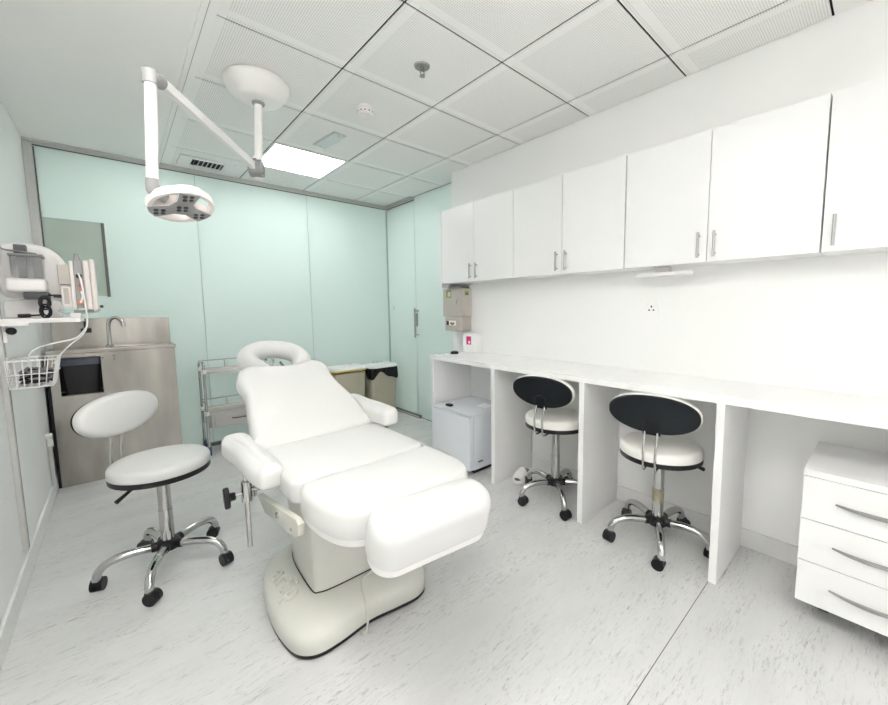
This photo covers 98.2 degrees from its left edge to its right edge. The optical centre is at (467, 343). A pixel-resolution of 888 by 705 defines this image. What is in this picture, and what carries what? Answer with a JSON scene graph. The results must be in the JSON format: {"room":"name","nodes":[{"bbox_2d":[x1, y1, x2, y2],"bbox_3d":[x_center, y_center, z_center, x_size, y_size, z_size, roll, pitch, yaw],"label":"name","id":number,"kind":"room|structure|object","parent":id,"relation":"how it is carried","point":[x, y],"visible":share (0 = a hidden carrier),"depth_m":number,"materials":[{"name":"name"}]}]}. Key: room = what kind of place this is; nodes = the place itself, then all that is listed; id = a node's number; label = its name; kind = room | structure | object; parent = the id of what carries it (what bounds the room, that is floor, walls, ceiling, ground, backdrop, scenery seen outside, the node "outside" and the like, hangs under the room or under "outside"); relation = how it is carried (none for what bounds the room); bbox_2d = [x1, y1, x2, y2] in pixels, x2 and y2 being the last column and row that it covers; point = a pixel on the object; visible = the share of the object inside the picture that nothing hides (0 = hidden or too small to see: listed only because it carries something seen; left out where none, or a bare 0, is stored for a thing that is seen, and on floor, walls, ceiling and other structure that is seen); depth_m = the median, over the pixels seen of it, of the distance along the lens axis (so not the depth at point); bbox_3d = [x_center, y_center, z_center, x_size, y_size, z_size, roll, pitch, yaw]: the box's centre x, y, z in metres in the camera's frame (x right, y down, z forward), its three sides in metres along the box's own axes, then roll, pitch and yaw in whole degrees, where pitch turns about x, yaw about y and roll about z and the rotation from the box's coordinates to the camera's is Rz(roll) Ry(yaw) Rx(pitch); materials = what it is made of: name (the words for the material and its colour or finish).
{"room":"examination room","nodes":[
{"label":"examination room","id":0,"kind":"room"},
{"bbox_2d":[0,99,56,625],"bbox_3d":[-1.121,-0.050,0.532,0.100,2.648,9.100,-5,7,-42],"label":"wall","id":1,"kind":"structure","parent":0,"point":[31,407],"depth_m":2.21,"materials":[{"name":"paint"}]},
{"bbox_2d":[0,305,29,551],"bbox_3d":[-2.191,0.291,1.836,0.021,1.455,0.050,-5,7,-42],"label":"wall rail","id":2,"kind":"object","parent":1,"relation":"attached to","point":[7,396],"visible":1,"depth_m":1.84,"materials":[{"name":"metal"}]},
{"bbox_2d":[3,355,61,389],"bbox_3d":[-2.131,0.131,1.897,0.172,0.148,0.218,-5,7,-42],"label":"wire basket","id":3,"kind":"object","parent":2,"relation":"attached to","point":[8,362],"visible":0.93,"depth_m":1.85,"materials":[{"name":"white metal"}]},
{"bbox_2d":[18,369,53,384],"bbox_3d":[-2.127,0.160,1.903,0.124,0.074,0.159,-5,7,-42],"label":"cable bundle","id":4,"kind":"object","parent":3,"relation":"in","point":[28,381],"visible":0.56,"depth_m":1.85,"materials":[{"name":"black plastic"}]},
{"bbox_2d":[18,367,53,380],"bbox_3d":[-2.127,0.148,1.902,0.122,0.071,0.156,-5,7,-42],"label":"cable bundle","id":5,"kind":"object","parent":3,"relation":"in","point":[43,369],"visible":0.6,"depth_m":1.87,"materials":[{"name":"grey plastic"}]},
{"bbox_2d":[0,317,83,342],"bbox_3d":[-2.114,-0.074,1.928,0.268,0.114,0.302,-5,7,-42],"label":"shelf","id":6,"kind":"object","parent":2,"relation":"attached to","point":[5,322],"visible":0.98,"depth_m":1.80,"materials":[{"name":"white plastic"}]},
{"bbox_2d":[0,243,69,317],"bbox_3d":[-2.148,-0.313,1.907,0.235,0.365,0.216,-5,7,-42],"label":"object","id":7,"kind":"object","parent":6,"relation":"on","point":[28,272],"visible":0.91,"depth_m":1.85,"materials":[{"name":"white plastic"}]},
{"bbox_2d":[5,278,48,291],"bbox_3d":[-2.119,-0.283,1.852,0.132,0.067,0.088,-5,7,-42],"label":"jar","id":8,"kind":"object","parent":7,"relation":"on","point":[11,284],"depth_m":1.82,"materials":[{"name":"white plastic"}]},
{"bbox_2d":[18,294,61,317],"bbox_3d":[-2.033,-0.180,1.838,0.160,0.117,0.028,-5,7,-42],"label":"lead","id":9,"kind":"object","parent":6,"relation":"on","point":[42,307],"visible":1,"depth_m":1.84,"materials":[{"name":"black plastic"}]},
{"bbox_2d":[28,254,103,367],"bbox_3d":[-1.978,-0.168,1.887,0.125,0.547,0.274,4,7,40],"label":"patient monitor","id":10,"kind":"object","parent":6,"relation":"on","point":[82,292],"visible":1,"depth_m":1.89,"materials":[{"name":"plastic"}]},
{"bbox_2d":[80,322,91,332],"bbox_3d":[-1.942,-0.085,1.957,0.040,0.057,0.030,-5,7,-42],"label":"clamp","id":11,"kind":"object","parent":6,"relation":"attached to","point":[89,330],"visible":0.7,"depth_m":1.95,"materials":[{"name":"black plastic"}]},
{"bbox_2d":[0,472,58,671],"bbox_3d":[-0.605,1.258,0.188,0.014,0.100,7.734,-5,7,-42],"label":"baseboard","id":12,"kind":"structure","parent":1,"relation":"attached to","point":[9,620],"depth_m":1.80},
{"bbox_2d":[45,433,56,485],"bbox_3d":[-2.902,0.808,2.683,0.035,0.371,0.034,-5,7,-42],"label":"drain pipe","id":13,"kind":"object","parent":1,"relation":"attached to","point":[49,442],"visible":1,"depth_m":2.67,"materials":[{"name":"plastic"}]},
{"bbox_2d":[32,145,389,444],"bbox_3d":[-2.140,-0.335,3.970,3.049,2.588,0.012,-5,7,-42],"label":"wall","id":14,"kind":"structure","parent":0,"point":[309,273],"depth_m":3.77,"materials":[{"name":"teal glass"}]},
{"bbox_2d":[21,141,52,351],"bbox_3d":[-3.226,-0.210,2.950,0.058,2.553,0.040,-5,7,-42],"label":"trim","id":15,"kind":"structure","parent":14,"relation":"attached to","point":[28,152],"depth_m":2.86,"materials":[{"name":"metal"}]},
{"bbox_2d":[42,217,110,296],"bbox_3d":[-3.086,-0.676,3.046,0.342,0.596,0.024,-5,7,-42],"label":"glass panel","id":16,"kind":"object","parent":14,"relation":"attached to","point":[66,238],"visible":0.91,"depth_m":3.05,"materials":[{"name":"glass"}]},
{"bbox_2d":[50,317,170,348],"bbox_3d":[-2.924,-0.101,3.189,0.720,0.230,0.012,-5,7,-42],"label":"backsplash","id":17,"kind":"structure","parent":14,"relation":"attached to","point":[137,330],"depth_m":3.18,"materials":[{"name":"metal"}]},
{"bbox_2d":[20,136,386,210],"bbox_3d":[-2.135,-1.602,3.831,3.049,0.040,0.040,-5,7,-42],"label":"trim","id":18,"kind":"structure","parent":14,"relation":"attached to","point":[36,142],"depth_m":3.47,"materials":[{"name":"metal"}]},
{"bbox_2d":[201,211,390,446],"bbox_3d":[-2.105,-0.310,3.972,2.999,2.538,0.035,-5,7,-42],"label":"trim","id":19,"kind":"structure","parent":14,"relation":"attached to","point":[216,442],"depth_m":4.93,"materials":[{"name":"metal"}]},
{"bbox_2d":[387,201,418,413],"bbox_3d":[-0.808,-0.424,4.774,0.016,2.588,0.614,-5,7,-42],"label":"wall","id":20,"kind":"structure","parent":0,"point":[400,219],"depth_m":4.74,"materials":[{"name":"teal glass"}]},
{"bbox_2d":[385,196,413,209],"bbox_3d":[-0.826,-1.688,4.620,0.045,0.042,0.574,-5,7,-42],"label":"trim","id":21,"kind":"structure","parent":20,"relation":"attached to","point":[408,199],"depth_m":4.58,"materials":[{"name":"metal"}]},
{"bbox_2d":[396,407,421,417],"bbox_3d":[-0.772,0.853,4.836,0.037,0.032,0.649,-5,7,-42],"label":"trim","id":22,"kind":"structure","parent":20,"relation":"attached to","point":[397,408],"depth_m":4.76,"materials":[{"name":"metal"}]},
{"bbox_2d":[414,183,452,420],"bbox_3d":[-0.336,-0.376,4.214,0.078,2.588,0.900,-5,7,-42],"label":"door","id":23,"kind":"structure","parent":20,"relation":"in","point":[433,338],"depth_m":4.34,"materials":[{"name":"teal glass"}]},
{"bbox_2d":[0,0,872,205],"bbox_3d":[0.571,-1.512,1.957,4.717,0.100,9.300,-5,7,-42],"label":"ceiling","id":24,"kind":"structure","parent":0,"point":[502,75],"depth_m":2.02,"materials":[{"name":"paint"}]},
{"bbox_2d":[176,153,236,174],"bbox_3d":[-2.284,-1.571,3.372,0.410,0.012,0.290,-5,7,-42],"label":"ceiling vent","id":25,"kind":"object","parent":24,"relation":"in","point":[183,159],"visible":1,"depth_m":3.36,"materials":[{"name":"white plastic"}]},
{"bbox_2d":[141,64,289,221],"bbox_3d":[-1.112,-0.965,1.800,0.329,0.945,1.141,-1,5,-9],"label":"light","id":26,"kind":"object","parent":24,"relation":"hanging from","point":[258,88],"visible":1,"depth_m":1.44,"materials":[{"name":"metal"}]},
{"bbox_2d":[262,142,347,178],"bbox_3d":[-1.457,-1.591,3.354,0.596,0.024,0.596,-5,7,-42],"label":"recessed light","id":27,"kind":"object","parent":24,"relation":"in","point":[278,156],"visible":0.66,"depth_m":3.33,"materials":[{"name":"white plastic"}]},
{"bbox_2d":[313,132,346,148],"bbox_3d":[-1.045,-1.540,2.913,0.320,0.012,0.104,4,7,42],"label":"plate","id":28,"kind":"object","parent":24,"relation":"attached to","point":[332,138],"visible":1,"depth_m":2.90,"materials":[{"name":"metal"}]},
{"bbox_2d":[355,103,374,118],"bbox_3d":[-0.650,-1.481,2.455,0.124,0.050,0.124,-5,7,-42],"label":"smoke detector","id":29,"kind":"object","parent":24,"relation":"attached to","point":[364,110],"visible":1,"depth_m":2.42,"materials":[{"name":"white plastic"}]},
{"bbox_2d":[414,61,429,77],"bbox_3d":[-0.239,-1.443,2.035,0.084,0.055,0.084,-5,7,-42],"label":"sprinkler head","id":30,"kind":"object","parent":24,"relation":"attached to","point":[422,66],"visible":1,"depth_m":2.02},
{"bbox_2d":[0,411,887,704],"bbox_3d":[0.597,1.134,2.208,4.717,0.061,9.300,-5,7,-42],"label":"floor","id":31,"kind":"structure","parent":0,"point":[542,608],"depth_m":1.60,"materials":[{"name":"plastic"}]},
{"bbox_2d":[44,317,181,488],"bbox_3d":[-2.842,0.418,3.143,0.763,1.258,0.256,-5,7,-42],"label":"cabinet","id":32,"kind":"object","parent":31,"relation":"on","point":[134,362],"visible":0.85,"depth_m":3.08,"materials":[{"name":"metal"}]},
{"bbox_2d":[60,356,100,394],"bbox_3d":[-2.985,0.238,2.979,0.233,0.272,0.156,-5,7,-42],"label":"waste bin","id":33,"kind":"object","parent":32,"relation":"on","point":[79,374],"visible":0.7,"depth_m":2.93,"materials":[{"name":"black plastic"}]},
{"bbox_2d":[61,388,103,396],"bbox_3d":[-2.999,0.383,2.995,0.284,0.016,0.216,-5,7,-42],"label":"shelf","id":34,"kind":"object","parent":32,"relation":"attached to","point":[100,393],"depth_m":2.95,"materials":[{"name":"metal"}]},
{"bbox_2d":[45,343,175,354],"bbox_3d":[-2.842,0.034,3.109,0.754,0.026,0.256,-5,7,-42],"label":"sink","id":35,"kind":"object","parent":32,"relation":"in","point":[118,348],"depth_m":3.05,"materials":[{"name":"metal"}]},
{"bbox_2d":[106,316,125,346],"bbox_3d":[-2.882,-0.106,3.150,0.148,0.246,0.051,-2,6,-15],"label":"tap","id":36,"kind":"object","parent":32,"relation":"on","point":[110,319],"visible":1,"depth_m":3.13,"materials":[{"name":"silver metal"}]},
{"bbox_2d":[108,344,156,351],"bbox_3d":[-2.760,0.081,3.180,0.300,0.122,0.168,-5,7,-42],"label":"basin","id":37,"kind":"object","parent":32,"relation":"in","point":[139,344],"depth_m":3.21,"materials":[{"name":"metal"}]},
{"bbox_2d":[70,390,233,606],"bbox_3d":[-1.515,0.693,1.949,0.594,0.910,0.567,-1,5,0],"label":"stool","id":38,"kind":"object","parent":31,"relation":"on","point":[111,415],"visible":1,"depth_m":1.87,"materials":[{"name":"white leather"}]},
{"bbox_2d":[197,357,275,455],"bbox_3d":[-2.206,0.557,3.728,0.611,0.856,0.337,-5,7,-42],"label":"trolley","id":39,"kind":"object","parent":31,"relation":"on","point":[221,415],"visible":0.6,"depth_m":3.59,"materials":[{"name":"silver metal"}]},
{"bbox_2d":[203,401,245,414],"bbox_3d":[-2.212,0.598,3.739,0.575,0.022,0.268,-5,7,-42],"label":"shelf","id":40,"kind":"object","parent":39,"relation":"attached to","point":[235,407],"depth_m":3.64,"materials":[{"name":"metal"}]},
{"bbox_2d":[200,365,271,373],"bbox_3d":[-2.216,0.230,3.704,0.575,0.022,0.268,-5,7,-42],"label":"shelf","id":41,"kind":"object","parent":39,"relation":"attached to","point":[224,368],"depth_m":3.59,"materials":[{"name":"metal"}]},
{"bbox_2d":[327,363,365,396],"bbox_3d":[-1.398,0.574,4.469,0.412,0.669,0.281,-5,7,-42],"label":"pedal bin","id":42,"kind":"object","parent":31,"relation":"on","point":[351,377],"visible":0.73,"depth_m":4.37,"materials":[{"name":"beige plastic"}]},
{"bbox_2d":[221,340,490,659],"bbox_3d":[-0.649,0.593,1.765,0.818,1.126,1.749,-5,7,-42],"label":"bed","id":43,"kind":"object","parent":31,"relation":"on","point":[370,505],"visible":1,"depth_m":1.54,"materials":[{"name":"white leather"}]},
{"bbox_2d":[264,423,422,503],"bbox_3d":[-0.554,0.489,1.710,0.577,0.098,0.478,-5,7,-42],"label":"seat cushion","id":44,"kind":"object","parent":43,"relation":"on","point":[301,458],"depth_m":1.63,"materials":[{"name":"white leather"}]},
{"bbox_2d":[300,446,466,540],"bbox_3d":[-0.270,0.517,1.406,0.580,0.102,0.349,-5,7,-42],"label":"cushion","id":45,"kind":"object","parent":43,"relation":"on","point":[338,504],"depth_m":1.31,"materials":[{"name":"white leather"}]},
{"bbox_2d":[362,361,397,408],"bbox_3d":[-1.078,0.551,4.763,0.386,0.653,0.287,-5,7,-42],"label":"pedal bin","id":46,"kind":"object","parent":31,"relation":"on","point":[380,377],"visible":0.72,"depth_m":4.65,"materials":[{"name":"beige plastic"}]},
{"bbox_2d":[431,396,490,472],"bbox_3d":[0.025,0.762,3.314,0.495,0.484,0.488,-5,7,-42],"label":"mini fridge","id":47,"kind":"object","parent":31,"relation":"on","point":[462,430],"visible":0.65,"depth_m":3.10,"materials":[{"name":"white plastic"}]},
{"bbox_2d":[476,403,490,407],"bbox_3d":[0.147,0.519,3.244,0.096,0.008,0.110,-5,7,-42],"label":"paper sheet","id":48,"kind":"object","parent":47,"relation":"on","point":[484,405],"visible":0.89,"depth_m":3.24,"materials":[{"name":"white paper"}]},
{"bbox_2d":[513,467,529,483],"bbox_3d":[0.426,0.993,2.977,0.093,0.080,0.268,2,6,27],"label":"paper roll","id":49,"kind":"object","parent":31,"relation":"on","point":[519,476],"visible":0.96,"depth_m":2.90,"materials":[{"name":"white paper"}]},
{"bbox_2d":[513,375,578,520],"bbox_3d":[0.602,0.622,2.630,0.552,0.880,0.530,4,7,42],"label":"swivel chair","id":50,"kind":"object","parent":31,"relation":"on","point":[548,394],"visible":0.88,"depth_m":2.46,"materials":[{"name":"white leather"}]},
{"bbox_2d":[602,393,709,571],"bbox_3d":[1.086,0.672,2.104,0.537,0.870,0.564,4,7,39],"label":"swivel chair","id":51,"kind":"object","parent":31,"relation":"on","point":[660,420],"visible":0.98,"depth_m":1.98,"materials":[{"name":"white leather"}]},
{"bbox_2d":[430,352,887,584],"bbox_3d":[1.188,0.657,2.078,0.460,0.904,3.972,-5,7,-42],"label":"desk","id":52,"kind":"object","parent":31,"relation":"on","point":[511,439],"depth_m":2.27,"materials":[{"name":"white laminate"}]},
{"bbox_2d":[463,333,480,352],"bbox_3d":[0.046,-0.009,3.521,0.150,0.172,0.088,4,7,39],"label":"carton","id":53,"kind":"object","parent":52,"relation":"on","point":[471,341],"visible":1,"depth_m":3.48,"materials":[{"name":"white cardboard"}]},
{"bbox_2d":[430,352,887,428],"bbox_3d":[1.184,0.225,2.037,0.460,0.036,3.972,-5,7,-42],"label":"countertop","id":54,"kind":"structure","parent":52,"relation":"on","point":[871,411],"depth_m":1.90,"materials":[{"name":"white laminate"}]},
{"bbox_2d":[795,441,887,636],"bbox_3d":[1.644,0.823,1.554,0.477,0.660,0.415,-5,7,-42],"label":"drawer pedestal","id":55,"kind":"object","parent":31,"relation":"on","point":[842,561],"visible":1,"depth_m":1.48,"materials":[{"name":"white laminate"}]},
{"bbox_2d":[451,0,887,545],"bbox_3d":[2.120,-0.182,1.589,0.376,2.648,6.300,-5,7,-42],"label":"wall","id":56,"kind":"structure","parent":0,"point":[814,323],"depth_m":2.08,"materials":[{"name":"paint"}]},
{"bbox_2d":[443,286,471,330],"bbox_3d":[-0.098,-0.334,3.629,0.140,0.414,0.278,-5,7,-42],"label":"wall dispenser","id":57,"kind":"object","parent":56,"relation":"attached to","point":[457,300],"visible":0.98,"depth_m":3.56,"materials":[{"name":"beige plastic"}]},
{"bbox_2d":[439,190,522,288],"bbox_3d":[0.106,-0.843,3.284,0.230,0.694,0.894,-5,7,-42],"label":"upper cabinet","id":58,"kind":"object","parent":56,"relation":"attached to","point":[477,236],"depth_m":3.18,"materials":[{"name":"white laminate"}]},
{"bbox_2d":[513,155,637,278],"bbox_3d":[0.699,-0.807,2.635,0.230,0.652,0.863,-5,7,-42],"label":"upper cabinet","id":59,"kind":"object","parent":56,"relation":"attached to","point":[573,223],"visible":0.97,"depth_m":2.52,"materials":[{"name":"white laminate"}]},
{"bbox_2d":[644,300,658,314],"bbox_3d":[1.139,-0.223,2.374,0.014,0.090,0.085,-5,7,-42],"label":"wall socket","id":60,"kind":"object","parent":56,"relation":"attached to","point":[651,307],"visible":1,"depth_m":2.37,"materials":[{"name":"plastic"}]},
{"bbox_2d":[532,455,797,565],"bbox_3d":[1.989,1.100,1.578,0.014,0.100,6.300,-5,7,-42],"label":"baseboard","id":61,"kind":"structure","parent":56,"relation":"attached to","point":[786,552],"depth_m":2.23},
{"bbox_2d":[624,93,832,270],"bbox_3d":[1.284,-0.752,1.997,0.230,0.652,0.863,-5,7,-42],"label":"upper cabinet","id":62,"kind":"object","parent":56,"relation":"attached to","point":[752,189],"visible":0.98,"depth_m":1.86,"materials":[{"name":"white laminate"}]},
{"bbox_2d":[637,266,693,276],"bbox_3d":[1.127,-0.416,2.201,0.040,0.050,0.300,-5,7,-42],"label":"lamp","id":63,"kind":"object","parent":62,"relation":"attached to","point":[659,271],"visible":1,"depth_m":2.18,"materials":[{"name":"white plastic"}]},
{"bbox_2d":[821,75,887,255],"bbox_3d":[1.869,-0.697,1.359,0.230,0.652,0.863,-5,7,-42],"label":"upper cabinet","id":64,"kind":"object","parent":56,"relation":"attached to","point":[855,221],"visible":1,"depth_m":1.55,"materials":[{"name":"white laminate"}]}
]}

